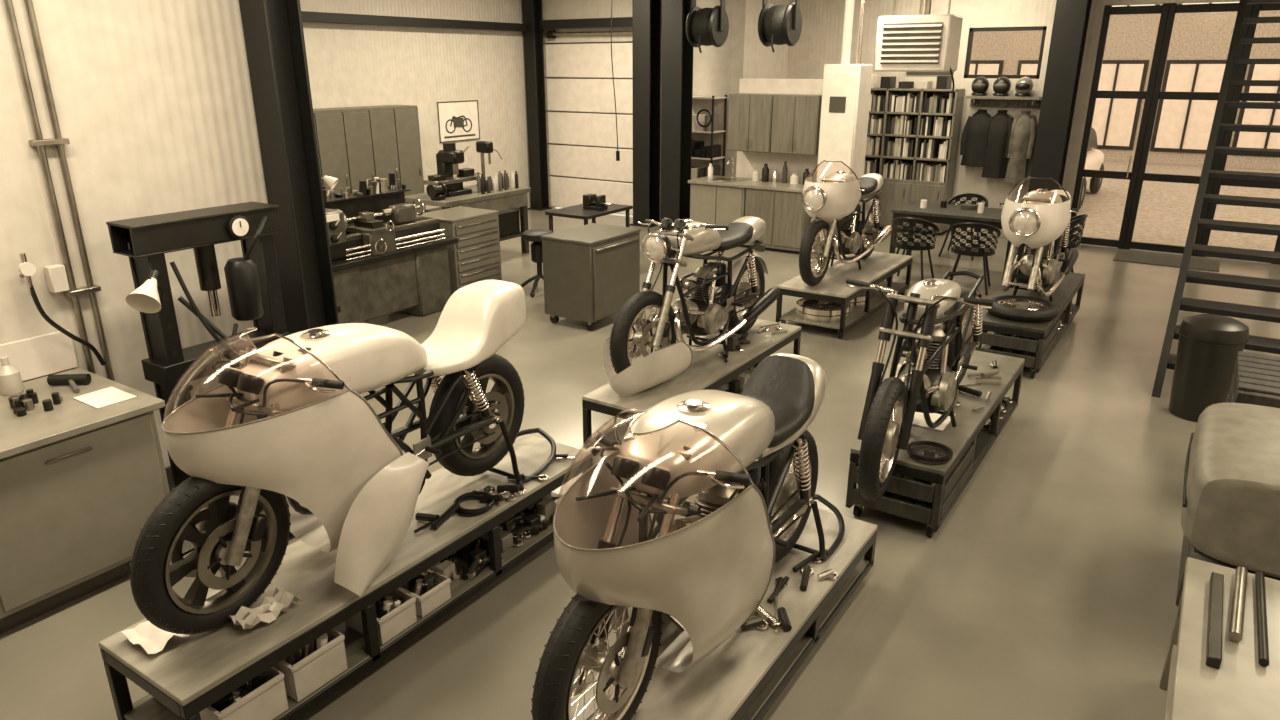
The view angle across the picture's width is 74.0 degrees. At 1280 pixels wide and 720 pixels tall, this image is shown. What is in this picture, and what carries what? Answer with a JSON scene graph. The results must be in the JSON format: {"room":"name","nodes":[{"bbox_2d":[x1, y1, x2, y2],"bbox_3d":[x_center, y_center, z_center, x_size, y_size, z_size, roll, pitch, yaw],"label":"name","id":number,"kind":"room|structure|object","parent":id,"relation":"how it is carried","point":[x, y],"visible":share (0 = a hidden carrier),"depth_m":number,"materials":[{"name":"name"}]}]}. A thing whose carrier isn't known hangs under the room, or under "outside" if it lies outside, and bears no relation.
{"room":"motorcycle workshop","nodes":[
{"label":"motorcycle workshop","id":0,"kind":"room"},
{"bbox_2d":[0,0,267,467],"bbox_3d":[-4.082,-0.556,3.271,0.180,3.900,6.150,12,23,31],"label":"wall","id":1,"kind":"structure","parent":0,"point":[153,99],"depth_m":4.78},
{"bbox_2d":[4,0,114,380],"bbox_3d":[-3.158,-0.941,4.297,0.152,3.750,0.582,12,23,31],"label":"pipes","id":2,"kind":"object","parent":1,"relation":"attached to","point":[60,278],"visible":0.94,"depth_m":4.51,"materials":[{"name":"metal"}]},
{"bbox_2d":[165,466,173,481],"bbox_3d":[-3.654,1.075,4.332,0.020,0.120,4.200,12,23,31],"label":"baseboard","id":3,"kind":"structure","parent":1,"relation":"attached to","point":[168,469],"depth_m":5.32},
{"bbox_2d":[130,279,555,634],"bbox_3d":[-1.172,0.284,3.753,0.600,1.097,2.201,12,23,31],"label":"motorcycle","id":4,"kind":"object","parent":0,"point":[290,433],"visible":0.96,"depth_m":3.31,"materials":[{"name":"plastic"}]},
{"bbox_2d":[300,0,530,208],"bbox_3d":[-4.271,-3.555,11.882,0.200,3.900,8.850,12,23,31],"label":"wall","id":5,"kind":"structure","parent":0,"point":[350,65],"depth_m":13.15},
{"bbox_2d":[301,11,526,31],"bbox_3d":[-4.200,-4.538,11.268,0.200,0.120,8.000,12,23,31],"label":"trim","id":6,"kind":"structure","parent":5,"relation":"attached to","point":[316,17],"depth_m":12.29,"materials":[{"name":"black metal"}]},
{"bbox_2d":[437,100,479,142],"bbox_3d":[-2.919,-3.856,13.719,0.030,0.620,0.900,12,23,31],"label":"poster","id":7,"kind":"object","parent":5,"relation":"attached to","point":[457,120],"visible":1,"depth_m":13.70,"materials":[{"name":"white paper"}]},
{"bbox_2d":[611,0,619,160],"bbox_3d":[-0.379,-4.510,13.026,0.108,2.851,0.088,12,23,31],"label":"cable","id":8,"kind":"object","parent":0,"point":[617,152],"depth_m":13.17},
{"bbox_2d":[542,0,733,219],"bbox_3d":[-0.174,-4.369,14.220,3.900,3.900,0.200,12,23,31],"label":"wall","id":9,"kind":"structure","parent":0,"point":[712,68],"depth_m":13.49,"materials":[{"name":"paint"}]},
{"bbox_2d":[540,17,631,28],"bbox_3d":[-0.730,-5.490,13.851,2.250,0.140,0.100,12,23,31],"label":"beam","id":10,"kind":"structure","parent":9,"relation":"attached to","point":[619,21],"depth_m":13.88,"materials":[{"name":"black metal"}]},
{"bbox_2d":[543,30,632,214],"bbox_3d":[-0.710,-4.029,14.536,2.400,3.050,0.220,12,23,31],"label":"garage door","id":11,"kind":"structure","parent":9,"relation":"in","point":[579,90],"depth_m":14.69,"materials":[{"name":"metal"}]},
{"bbox_2d":[0,207,1279,719],"bbox_3d":[-0.203,0.155,7.308,13.100,0.100,16.800,12,23,31],"label":"floor","id":12,"kind":"structure","parent":0,"point":[1047,590],"depth_m":4.43,"materials":[{"name":"concrete"}]},
{"bbox_2d":[0,329,169,633],"bbox_3d":[-3.495,0.795,3.616,0.910,1.120,2.600,12,23,31],"label":"workbench","id":13,"kind":"object","parent":12,"relation":"on","point":[80,482],"visible":0.84,"depth_m":4.10,"materials":[{"name":"laminate"}]},
{"bbox_2d":[0,356,23,395],"bbox_3d":[-3.234,0.078,4.351,0.100,0.190,0.100,12,23,31],"label":"plastic bottle","id":14,"kind":"object","parent":13,"relation":"on","point":[11,383],"visible":1,"depth_m":4.33,"materials":[{"name":"plastic"}]},
{"bbox_2d":[47,374,90,392],"bbox_3d":[-2.994,0.121,4.427,0.209,0.056,0.169,-2,19,-5],"label":"mallet","id":15,"kind":"object","parent":13,"relation":"on","point":[59,379],"visible":1,"depth_m":4.46,"materials":[{"name":"rubber"}]},
{"bbox_2d":[8,387,136,416],"bbox_3d":[-2.822,0.185,4.233,0.532,0.064,0.304,-12,23,-31],"label":"small parts","id":16,"kind":"object","parent":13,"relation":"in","point":[24,402],"visible":1,"depth_m":4.23,"materials":[{"name":"metal"}]},
{"bbox_2d":[106,201,289,515],"bbox_3d":[-2.470,-0.010,5.023,0.700,1.715,0.850,12,23,31],"label":"press","id":17,"kind":"object","parent":12,"relation":"on","point":[252,279],"visible":0.77,"depth_m":4.75,"materials":[{"name":"black paint"}]},
{"bbox_2d":[125,270,163,312],"bbox_3d":[-2.511,-0.333,4.325,0.153,0.247,0.383,-8,21,-21],"label":"lamp","id":18,"kind":"object","parent":17,"relation":"attached to","point":[146,298],"visible":1,"depth_m":4.26,"materials":[{"name":"white metal"}]},
{"bbox_2d":[239,0,338,333],"bbox_3d":[-2.248,-1.319,5.460,0.330,3.900,0.330,12,23,31],"label":"steel column","id":19,"kind":"structure","parent":12,"relation":"on","point":[273,32],"depth_m":5.43,"materials":[{"name":"metal"}]},
{"bbox_2d":[99,434,592,719],"bbox_3d":[-1.150,1.001,4.043,0.570,0.450,2.350,12,23,31],"label":"work platform","id":20,"kind":"object","parent":12,"relation":"on","point":[193,672],"depth_m":3.56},
{"bbox_2d":[122,621,190,653],"bbox_3d":[-1.819,1.025,3.203,0.200,0.048,0.175,12,23,31],"label":"rag","id":21,"kind":"object","parent":20,"relation":"on","point":[153,639],"visible":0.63,"depth_m":3.18,"materials":[{"name":"white fabric"}]},
{"bbox_2d":[199,667,288,719],"bbox_3d":[-1.542,1.281,3.236,0.256,0.195,0.268,12,23,31],"label":"storage bin","id":22,"kind":"object","parent":20,"relation":"on","point":[263,697],"visible":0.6,"depth_m":3.19,"materials":[{"name":"plastic"}]},
{"bbox_2d":[228,587,301,628],"bbox_3d":[-1.460,0.973,3.317,0.120,0.068,0.240,12,23,31],"label":"rag","id":23,"kind":"object","parent":20,"relation":"on","point":[269,608],"visible":1,"depth_m":3.30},
{"bbox_2d":[272,629,347,701],"bbox_3d":[-1.382,1.199,3.463,0.256,0.202,0.248,12,23,31],"label":"storage bin","id":24,"kind":"object","parent":20,"relation":"on","point":[318,662],"visible":0.66,"depth_m":3.40,"materials":[{"name":"plastic"}]},
{"bbox_2d":[345,589,416,644],"bbox_3d":[-1.161,1.106,3.784,0.256,0.165,0.208,12,23,31],"label":"storage bin","id":25,"kind":"object","parent":20,"relation":"on","point":[396,611],"visible":0.56,"depth_m":3.73,"materials":[{"name":"plastic"}]},
{"bbox_2d":[334,452,428,596],"bbox_3d":[-1.047,0.691,3.502,0.086,0.534,0.482,14,23,34],"label":"panel","id":26,"kind":"object","parent":20,"relation":"on","point":[378,520],"visible":1,"depth_m":3.44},
{"bbox_2d":[397,569,450,617],"bbox_3d":[-1.040,1.056,3.961,0.256,0.143,0.188,12,23,31],"label":"storage bin","id":27,"kind":"object","parent":20,"relation":"on","point":[431,589],"visible":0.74,"depth_m":3.90,"materials":[{"name":"plastic"}]},
{"bbox_2d":[453,491,494,516],"bbox_3d":[-0.812,0.703,4.150,0.205,0.039,0.205,12,23,31],"label":"coiled hose","id":28,"kind":"object","parent":20,"relation":"on","point":[470,495],"visible":0.89,"depth_m":4.12,"materials":[{"name":"black rubber"}]},
{"bbox_2d":[414,454,574,532],"bbox_3d":[-0.696,0.648,4.282,0.217,0.056,1.034,16,25,39],"label":"tools","id":29,"kind":"object","parent":20,"relation":"on","point":[436,521],"visible":0.94,"depth_m":4.21,"materials":[{"name":"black metal"}]},
{"bbox_2d":[429,493,561,579],"bbox_3d":[-0.798,0.867,4.543,0.530,0.118,0.990,12,23,31],"label":"tools","id":30,"kind":"object","parent":20,"relation":"in","point":[544,509],"visible":0.36,"depth_m":4.41,"materials":[{"name":"black paint"}]},
{"bbox_2d":[313,105,425,213],"bbox_3d":[-4.147,-2.460,11.732,0.500,1.930,2.650,12,23,31],"label":"locker","id":31,"kind":"object","parent":12,"relation":"on","point":[354,144],"visible":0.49,"depth_m":11.77,"materials":[{"name":"metal"}]},
{"bbox_2d":[321,173,458,323],"bbox_3d":[-2.754,-1.109,8.415,0.832,1.560,1.987,12,23,31],"label":"metal lathe","id":32,"kind":"object","parent":12,"relation":"on","point":[386,259],"visible":0.7,"depth_m":8.50,"materials":[{"name":"metal"}]},
{"bbox_2d":[416,206,501,294],"bbox_3d":[-2.051,-1.218,9.700,0.645,0.920,0.740,12,23,31],"label":"base cabinet","id":33,"kind":"object","parent":12,"relation":"on","point":[476,257],"visible":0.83,"depth_m":9.45,"materials":[{"name":"metal"}]},
{"bbox_2d":[405,184,530,252],"bbox_3d":[-2.291,-1.797,11.393,0.850,0.900,1.600,12,23,31],"label":"wooden workbench","id":34,"kind":"object","parent":12,"relation":"on","point":[504,201],"visible":0.4,"depth_m":11.36,"materials":[{"name":"brown wood"}]},
{"bbox_2d":[426,183,446,199],"bbox_3d":[-2.527,-2.095,10.575,0.160,0.199,0.195,12,23,31],"label":"grinder","id":35,"kind":"object","parent":34,"relation":"on","point":[436,192],"visible":1,"depth_m":10.54,"materials":[{"name":"black paint"}]},
{"bbox_2d":[423,142,480,196],"bbox_3d":[-2.428,-2.470,10.968,0.380,0.649,0.810,12,23,31],"label":"machine","id":36,"kind":"object","parent":34,"relation":"on","point":[448,159],"visible":0.77,"depth_m":10.87,"materials":[{"name":"metal"}]},
{"bbox_2d":[476,141,501,184],"bbox_3d":[-2.098,-2.721,11.765,0.248,0.599,0.307,12,23,31],"label":"press","id":37,"kind":"object","parent":34,"relation":"on","point":[482,147],"visible":0.84,"depth_m":11.63,"materials":[{"name":"metal"}]},
{"bbox_2d":[477,170,518,193],"bbox_3d":[-1.898,-2.400,11.361,0.166,0.258,0.761,12,23,31],"label":"spray bottles","id":38,"kind":"object","parent":34,"relation":"on","point":[483,186],"visible":1,"depth_m":11.30,"materials":[{"name":"black paint"}]},
{"bbox_2d":[522,0,551,210],"bbox_3d":[-1.827,-4.603,14.890,0.320,3.900,0.320,12,23,31],"label":"steel column","id":39,"kind":"structure","parent":12,"relation":"on","point":[532,9],"depth_m":14.89,"materials":[{"name":"metal"}]},
{"bbox_2d":[520,229,553,296],"bbox_3d":[-1.136,-1.120,9.739,0.494,0.710,0.514,12,23,31],"label":"stool","id":40,"kind":"object","parent":12,"relation":"on","point":[532,235],"visible":0.57,"depth_m":9.64,"materials":[{"name":"metal"}]},
{"bbox_2d":[545,204,632,230],"bbox_3d":[-0.639,-1.568,10.950,0.650,0.760,1.000,12,23,31],"label":"side table","id":41,"kind":"object","parent":12,"relation":"on","point":[576,211],"visible":0.38,"depth_m":10.64,"materials":[{"name":"metal"}]},
{"bbox_2d":[583,194,613,209],"bbox_3d":[-0.524,-2.002,10.781,0.400,0.169,0.200,12,23,31],"label":"vise","id":42,"kind":"object","parent":41,"relation":"on","point":[590,201],"visible":1,"depth_m":10.76,"materials":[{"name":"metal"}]},
{"bbox_2d":[541,223,640,330],"bbox_3d":[-0.475,-0.859,8.701,0.645,0.900,0.870,12,23,31],"label":"tool cart","id":43,"kind":"object","parent":12,"relation":"on","point":[590,271],"visible":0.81,"depth_m":8.40,"materials":[{"name":"metal"}]},
{"bbox_2d":[630,0,660,227],"bbox_3d":[0.103,-4.072,13.367,0.400,3.900,0.400,12,23,31],"label":"steel column","id":44,"kind":"structure","parent":12,"relation":"on","point":[646,14],"depth_m":13.34,"materials":[{"name":"metal"}]},
{"bbox_2d":[660,0,693,228],"bbox_3d":[0.552,-3.837,12.690,0.420,3.900,0.420,12,23,31],"label":"steel column","id":45,"kind":"structure","parent":12,"relation":"on","point":[677,51],"depth_m":12.66,"materials":[{"name":"metal"}]},
{"bbox_2d":[582,319,800,456],"bbox_3d":[0.478,0.192,6.367,0.570,0.450,2.250,12,23,31],"label":"bench","id":46,"kind":"object","parent":12,"relation":"on","point":[708,370],"depth_m":5.92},
{"bbox_2d":[603,336,692,396],"bbox_3d":[0.000,0.030,5.632,0.462,0.338,0.675,12,23,31],"label":"fairing","id":47,"kind":"object","parent":46,"relation":"on","point":[663,364],"visible":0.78,"depth_m":5.49,"materials":[{"name":"grey paint"}]},
{"bbox_2d":[625,365,754,422],"bbox_3d":[0.502,0.221,6.400,0.514,0.117,1.952,12,23,31],"label":"tools","id":48,"kind":"object","parent":46,"relation":"on","point":[734,386],"visible":0.04,"depth_m":6.41,"materials":[{"name":"metal"}]},
{"bbox_2d":[609,216,779,373],"bbox_3d":[0.430,-0.535,6.122,0.717,1.077,2.068,12,23,31],"label":"motorcycle","id":49,"kind":"object","parent":46,"relation":"on","point":[703,314],"visible":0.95,"depth_m":5.88,"materials":[{"name":"metal"}]},
{"bbox_2d":[719,323,787,362],"bbox_3d":[0.845,-0.185,6.590,0.227,0.112,1.016,14,24,35],"label":"tools","id":50,"kind":"object","parent":46,"relation":"on","point":[733,341],"visible":0.97,"depth_m":6.43,"materials":[{"name":"metal"}]},
{"bbox_2d":[691,95,726,179],"bbox_3d":[0.927,-3.119,13.443,0.700,2.050,0.453,12,23,31],"label":"shelf rack","id":51,"kind":"object","parent":12,"relation":"on","point":[701,123],"visible":0.48,"depth_m":13.18,"materials":[{"name":"metal"}]},
{"bbox_2d":[571,508,877,719],"bbox_3d":[0.351,1.236,3.581,0.540,0.310,2.250,12,23,31],"label":"work platform","id":52,"kind":"object","parent":12,"relation":"on","point":[726,684],"depth_m":3.42,"materials":[{"name":"wood"}]},
{"bbox_2d":[531,353,844,719],"bbox_3d":[0.304,0.583,3.336,0.605,1.083,2.196,12,23,31],"label":"motorcycle","id":53,"kind":"object","parent":52,"relation":"on","point":[710,569],"visible":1,"depth_m":2.87,"materials":[{"name":"metal"}]},
{"bbox_2d":[740,552,838,633],"bbox_3d":[0.667,1.004,3.695,0.238,0.048,0.699,12,23,31],"label":"tools","id":54,"kind":"object","parent":52,"relation":"on","point":[806,571],"visible":0.96,"depth_m":3.65,"materials":[{"name":"metal"}]},
{"bbox_2d":[688,157,811,253],"bbox_3d":[1.666,-2.272,12.282,1.850,1.213,0.730,12,23,31],"label":"base cabinet","id":55,"kind":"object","parent":12,"relation":"on","point":[715,200],"depth_m":11.94,"materials":[{"name":"laminate"}]},
{"bbox_2d":[708,161,809,184],"bbox_3d":[1.695,-2.739,12.271,1.620,0.300,0.120,12,23,31],"label":"bottles","id":56,"kind":"object","parent":55,"relation":"on","point":[794,179],"depth_m":12.12,"materials":[{"name":"black paint"}]},
{"bbox_2d":[815,0,872,255],"bbox_3d":[2.726,-3.356,11.308,0.500,3.900,0.520,12,23,31],"label":"tall cabinet","id":57,"kind":"object","parent":12,"relation":"on","point":[846,89],"visible":0.69,"depth_m":11.13,"materials":[{"name":"white metal"}]},
{"bbox_2d":[776,251,912,338],"bbox_3d":[2.217,-0.741,9.045,0.700,0.450,2.100,12,23,31],"label":"bench","id":58,"kind":"object","parent":12,"relation":"on","point":[879,266],"depth_m":8.59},
{"bbox_2d":[796,292,865,321],"bbox_3d":[1.997,-0.598,8.742,0.530,0.120,1.130,12,23,31],"label":"wheel rim","id":59,"kind":"object","parent":58,"relation":"on","point":[809,309],"visible":0.54,"depth_m":8.42,"materials":[{"name":"silver metal"}]},
{"bbox_2d":[799,160,892,285],"bbox_3d":[2.097,-1.485,8.709,0.605,1.171,2.072,12,23,31],"label":"motorcycle","id":60,"kind":"object","parent":58,"relation":"on","point":[836,199],"visible":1,"depth_m":8.29,"materials":[{"name":"metal"}]},
{"bbox_2d":[860,74,964,232],"bbox_3d":[4.079,-3.203,13.228,1.550,2.349,0.467,12,23,31],"label":"bookshelf","id":61,"kind":"object","parent":12,"relation":"on","point":[913,134],"visible":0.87,"depth_m":12.97,"materials":[{"name":"brown wood"}]},
{"bbox_2d":[886,217,938,280],"bbox_3d":[3.265,-1.328,10.171,0.546,0.827,0.538,12,23,31],"label":"dining chair","id":62,"kind":"object","parent":12,"relation":"on","point":[912,245],"visible":0.98,"depth_m":9.94,"materials":[{"name":"black paint"}]},
{"bbox_2d":[846,350,1024,536],"bbox_3d":[2.010,0.459,5.601,0.528,0.450,2.212,12,23,31],"label":"stand","id":63,"kind":"object","parent":12,"relation":"on","point":[968,437],"depth_m":4.93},
{"bbox_2d":[845,271,992,500],"bbox_3d":[1.635,0.017,4.872,0.737,1.061,2.052,12,23,31],"label":"motorcycle","id":64,"kind":"object","parent":63,"relation":"on","point":[939,348],"visible":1,"depth_m":4.42,"materials":[{"name":"metal"}]},
{"bbox_2d":[907,441,952,463],"bbox_3d":[1.600,0.511,4.695,0.239,0.044,0.239,12,23,31],"label":"disc","id":65,"kind":"object","parent":63,"relation":"on","point":[929,451],"visible":1,"depth_m":4.68,"materials":[{"name":"metal"}]},
{"bbox_2d":[912,412,955,430],"bbox_3d":[1.763,0.354,5.199,0.250,0.009,0.300,12,23,31],"label":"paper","id":66,"kind":"object","parent":63,"relation":"on","point":[919,420],"visible":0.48,"depth_m":5.15,"materials":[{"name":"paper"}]},
{"bbox_2d":[884,397,1013,503],"bbox_3d":[2.040,0.485,5.639,0.462,0.118,1.994,12,23,31],"label":"tools","id":67,"kind":"object","parent":63,"relation":"on","point":[1005,400],"visible":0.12,"depth_m":5.84,"materials":[{"name":"black paint"}]},
{"bbox_2d":[953,360,1001,410],"bbox_3d":[2.200,0.097,5.774,0.464,0.116,1.081,12,23,31],"label":"tools","id":68,"kind":"object","parent":63,"relation":"on","point":[964,388],"visible":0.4,"depth_m":5.75,"materials":[{"name":"metal"}]},
{"bbox_2d":[889,201,1020,279],"bbox_3d":[4.042,-1.525,10.827,1.500,0.760,0.850,12,23,31],"label":"dining table","id":69,"kind":"object","parent":12,"relation":"on","point":[933,213],"visible":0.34,"depth_m":10.56,"materials":[{"name":"brown wood"}]},
{"bbox_2d":[920,200,984,212],"bbox_3d":[4.000,-1.982,10.798,0.775,0.120,0.390,12,23,31],"label":"cups","id":70,"kind":"object","parent":69,"relation":"on","point":[923,204],"visible":1,"depth_m":10.76,"materials":[{"name":"white ceramic"}]},
{"bbox_2d":[939,193,988,259],"bbox_3d":[4.440,-1.841,11.643,0.546,0.827,0.538,12,23,31],"label":"dining chair","id":71,"kind":"object","parent":12,"relation":"on","point":[980,198],"visible":0.48,"depth_m":11.71,"materials":[{"name":"black paint"}]},
{"bbox_2d":[949,222,1000,294],"bbox_3d":[3.854,-1.220,9.860,0.546,0.827,0.538,9,21,23],"label":"dining chair","id":72,"kind":"object","parent":12,"relation":"on","point":[975,250],"visible":0.97,"depth_m":9.63,"materials":[{"name":"black paint"}]},
{"bbox_2d":[975,271,1084,377],"bbox_3d":[3.735,-0.398,8.062,0.528,0.450,2.362,12,23,31],"label":"bench","id":73,"kind":"object","parent":12,"relation":"on","point":[1071,283],"depth_m":7.20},
{"bbox_2d":[986,295,1058,321],"bbox_3d":[3.305,-0.449,7.356,0.584,0.104,0.584,12,23,31],"label":"wheel","id":74,"kind":"object","parent":73,"relation":"on","point":[1045,310],"visible":0.96,"depth_m":7.24,"materials":[{"name":"rubber"}]},
{"bbox_2d":[988,309,1071,356],"bbox_3d":[3.719,-0.347,8.032,0.474,0.117,1.922,12,23,31],"label":"tools","id":75,"kind":"object","parent":73,"relation":"on","point":[997,348],"visible":0.15,"depth_m":7.68,"materials":[{"name":"black paint"}]},
{"bbox_2d":[999,176,1078,301],"bbox_3d":[3.568,-1.089,7.574,0.605,1.173,1.912,12,23,31],"label":"motorcycle","id":76,"kind":"object","parent":73,"relation":"on","point":[1039,223],"visible":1,"depth_m":7.06,"materials":[{"name":"metal"}]},
{"bbox_2d":[1028,0,1091,191],"bbox_3d":[5.798,-3.523,11.789,0.460,3.900,0.460,12,23,31],"label":"steel column","id":77,"kind":"structure","parent":12,"relation":"on","point":[1071,17],"depth_m":11.60,"materials":[{"name":"metal"}]},
{"bbox_2d":[1060,214,1087,272],"bbox_3d":[5.045,-1.364,10.274,0.538,0.827,0.546,12,23,31],"label":"dining chair","id":78,"kind":"object","parent":12,"relation":"on","point":[1079,219],"visible":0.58,"depth_m":10.02,"materials":[{"name":"black paint"}]},
{"bbox_2d":[1113,251,1219,271],"bbox_3d":[7.063,-1.333,11.411,1.200,0.012,0.700,12,23,31],"label":"door mat","id":79,"kind":"object","parent":12,"relation":"on","point":[1124,256],"visible":1,"depth_m":11.40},
{"bbox_2d":[1169,314,1248,421],"bbox_3d":[4.185,0.059,6.294,0.430,0.750,0.430,12,23,31],"label":"trash bin","id":80,"kind":"object","parent":12,"relation":"on","point":[1209,345],"visible":0.91,"depth_m":6.15,"materials":[{"name":"metal"}]},
{"bbox_2d":[1152,0,1279,397],"bbox_3d":[5.817,-1.999,7.651,1.160,3.744,4.568,12,23,31],"label":"staircase","id":81,"kind":"structure","parent":12,"relation":"on","point":[1167,360],"depth_m":7.41,"materials":[{"name":"metal"}]},
{"bbox_2d":[1160,557,1279,719],"bbox_3d":[2.336,1.334,2.859,1.000,0.600,1.150,12,23,31],"label":"work table","id":82,"kind":"object","parent":12,"relation":"on","point":[1241,688],"visible":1,"depth_m":2.89,"materials":[{"name":"laminate"}]},
{"bbox_2d":[1206,566,1268,668],"bbox_3d":[2.161,0.919,3.072,0.175,0.041,0.720,12,23,31],"label":"metal offcuts","id":83,"kind":"object","parent":82,"relation":"on","point":[1216,587],"visible":1,"depth_m":3.04,"materials":[{"name":"metal"}]},
{"bbox_2d":[1176,403,1279,605],"bbox_3d":[3.228,0.834,3.817,1.413,0.915,1.023,12,23,31],"label":"seat","id":84,"kind":"object","parent":12,"relation":"on","point":[1230,508],"visible":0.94,"depth_m":3.67,"materials":[{"name":"beige leather"}]},
{"bbox_2d":[1226,351,1279,407],"bbox_3d":[3.857,0.496,4.962,0.760,0.800,0.800,12,23,31],"label":"crate","id":85,"kind":"object","parent":12,"relation":"on","point":[1253,372],"visible":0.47,"depth_m":4.90,"materials":[{"name":"brown wood"}]},
{"bbox_2d":[728,0,790,176],"bbox_3d":[1.922,-4.189,13.702,0.200,3.900,1.600,12,23,31],"label":"wall","id":86,"kind":"structure","parent":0,"point":[750,58],"depth_m":12.99,"materials":[{"name":"paint"}]},
{"bbox_2d":[736,78,822,182],"bbox_3d":[2.260,-2.857,12.310,1.800,2.300,0.250,12,23,31],"label":"wall","id":87,"kind":"structure","parent":0,"point":[747,162],"depth_m":12.20,"materials":[{"name":"paint"}]},
{"bbox_2d":[727,93,821,155],"bbox_3d":[1.925,-3.324,11.947,1.350,0.780,0.436,12,23,31],"label":"upper cabinet","id":88,"kind":"object","parent":87,"relation":"attached to","point":[764,123],"visible":1,"depth_m":11.76,"materials":[{"name":"brown wood"}]},
{"bbox_2d":[787,0,1239,237],"bbox_3d":[6.004,-3.655,12.170,8.800,3.900,0.200,12,23,31],"label":"wall","id":89,"kind":"structure","parent":0,"point":[819,43],"depth_m":12.71,"materials":[{"name":"paint"}]},
{"bbox_2d":[874,0,962,92],"bbox_3d":[3.111,-3.830,9.341,0.860,1.709,0.553,12,23,31],"label":"heater","id":90,"kind":"object","parent":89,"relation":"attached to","point":[923,42],"depth_m":9.28,"materials":[{"name":"metal"}]},
{"bbox_2d":[906,72,953,74],"bbox_3d":[4.393,-4.571,12.822,0.700,0.500,0.040,12,23,31],"label":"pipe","id":91,"kind":"object","parent":89,"relation":"attached to","point":[935,73],"visible":0.06,"depth_m":12.86,"materials":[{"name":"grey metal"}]},
{"bbox_2d":[966,95,1041,107],"bbox_3d":[5.266,-3.734,12.304,1.000,0.160,0.340,12,23,31],"label":"coat rack","id":92,"kind":"object","parent":89,"relation":"attached to","point":[1005,101],"visible":0.98,"depth_m":12.33,"materials":[{"name":"brown wood"}]},
{"bbox_2d":[960,109,991,166],"bbox_3d":[5.008,-3.285,12.585,0.474,0.807,0.237,12,23,31],"label":"coat","id":93,"kind":"object","parent":92,"relation":"hanging from","point":[974,139],"visible":0.99,"depth_m":12.54,"materials":[{"name":"fabric"}]},
{"bbox_2d":[971,76,988,95],"bbox_3d":[4.957,-3.996,12.390,0.240,0.262,0.297,12,23,31],"label":"helmet","id":94,"kind":"object","parent":92,"relation":"on","point":[980,85],"visible":1,"depth_m":12.31,"materials":[{"name":"black paint"}]},
{"bbox_2d":[982,110,1012,178],"bbox_3d":[5.243,-3.164,12.466,0.434,0.957,0.232,12,23,31],"label":"coat","id":95,"kind":"object","parent":92,"relation":"hanging from","point":[995,166],"visible":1,"depth_m":12.39,"materials":[{"name":"fabric"}]},
{"bbox_2d":[993,77,1010,95],"bbox_3d":[5.207,-3.942,12.234,0.240,0.262,0.297,12,23,31],"label":"helmet","id":96,"kind":"object","parent":92,"relation":"on","point":[1002,85],"visible":1,"depth_m":12.15,"materials":[{"name":"black paint"}]},
{"bbox_2d":[1004,111,1035,182],"bbox_3d":[5.506,-3.081,12.303,0.373,1.007,0.235,12,23,31],"label":"coat","id":97,"kind":"object","parent":92,"relation":"hanging from","point":[1023,132],"visible":1,"depth_m":12.23,"materials":[{"name":"fabric"}]},
{"bbox_2d":[1015,77,1032,95],"bbox_3d":[5.457,-3.887,12.078,0.240,0.262,0.297,12,23,31],"label":"helmet","id":98,"kind":"object","parent":92,"relation":"on","point":[1024,85],"visible":1,"depth_m":12.00,"materials":[{"name":"grey paint"}]},
{"bbox_2d":[964,26,1046,78],"bbox_3d":[5.294,-4.455,12.338,1.050,0.700,0.080,12,23,31],"label":"window","id":99,"kind":"structure","parent":89,"relation":"in","point":[1044,28],"depth_m":12.30,"materials":[{"name":"black paint"}]},
{"bbox_2d":[1068,3,1169,248],"bbox_3d":[6.612,-3.198,11.844,0.760,3.250,0.132,12,23,31],"label":"door","id":100,"kind":"structure","parent":89,"relation":"in","point":[1163,9],"depth_m":11.77,"materials":[{"name":"black paint"}]},
{"bbox_2d":[1124,3,1252,255],"bbox_3d":[7.309,-3.046,11.409,0.910,3.250,0.132,12,23,31],"label":"door","id":101,"kind":"structure","parent":89,"relation":"in","point":[1174,8],"depth_m":11.39,"materials":[{"name":"black paint"}]},
{"bbox_2d":[1200,3,1279,263],"bbox_3d":[8.063,-2.882,10.937,0.900,3.250,0.132,12,23,31],"label":"door","id":102,"kind":"structure","parent":89,"relation":"in","point":[1238,96],"depth_m":11.03,"materials":[{"name":"black paint"}]},
{"bbox_3d":[-0.203,-3.622,5.992,13.100,0.100,16.800,12,23,31],"label":"ceiling","id":103,"kind":"structure","parent":0,"visible":0},
{"bbox_2d":[686,0,728,52],"bbox_3d":[0.770,-4.137,9.575,0.400,1.284,0.440,12,23,31],"label":"hose reel","id":104,"kind":"object","parent":103,"relation":"hanging from","point":[707,26],"visible":1,"depth_m":9.57,"materials":[{"name":"black paint"}]},
{"bbox_2d":[758,0,801,51],"bbox_3d":[1.520,-3.974,9.106,0.400,1.284,0.440,12,23,31],"label":"hose reel","id":105,"kind":"object","parent":103,"relation":"hanging from","point":[777,24],"visible":1,"depth_m":9.10,"materials":[{"name":"black paint"}]},
{"label":"outside","id":106,"kind":"structure","parent":0,"visible":0},
{"bbox_2d":[1074,161,1279,250],"bbox_3d":[14.902,-4.977,22.108,28.000,0.100,26.000,12,23,31],"label":"ground","id":107,"kind":"structure","parent":106,"point":[1165,209],"depth_m":15.38,"materials":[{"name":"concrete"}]},
{"bbox_2d":[1078,128,1103,209],"bbox_3d":[7.967,-3.901,16.664,1.780,1.443,4.220,12,23,31],"label":"parked car","id":108,"kind":"object","parent":107,"relation":"on","point":[1094,159],"visible":0.1,"depth_m":16.68,"materials":[{"name":"white metal"}]},
{"bbox_2d":[969,2,1279,169],"bbox_3d":[14.957,-8.367,21.016,24.000,7.020,0.400,12,23,31],"label":"facade","id":109,"kind":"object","parent":107,"relation":"on","point":[1199,46],"visible":0.27,"depth_m":22.17,"materials":[{"name":"brick"}]}
]}

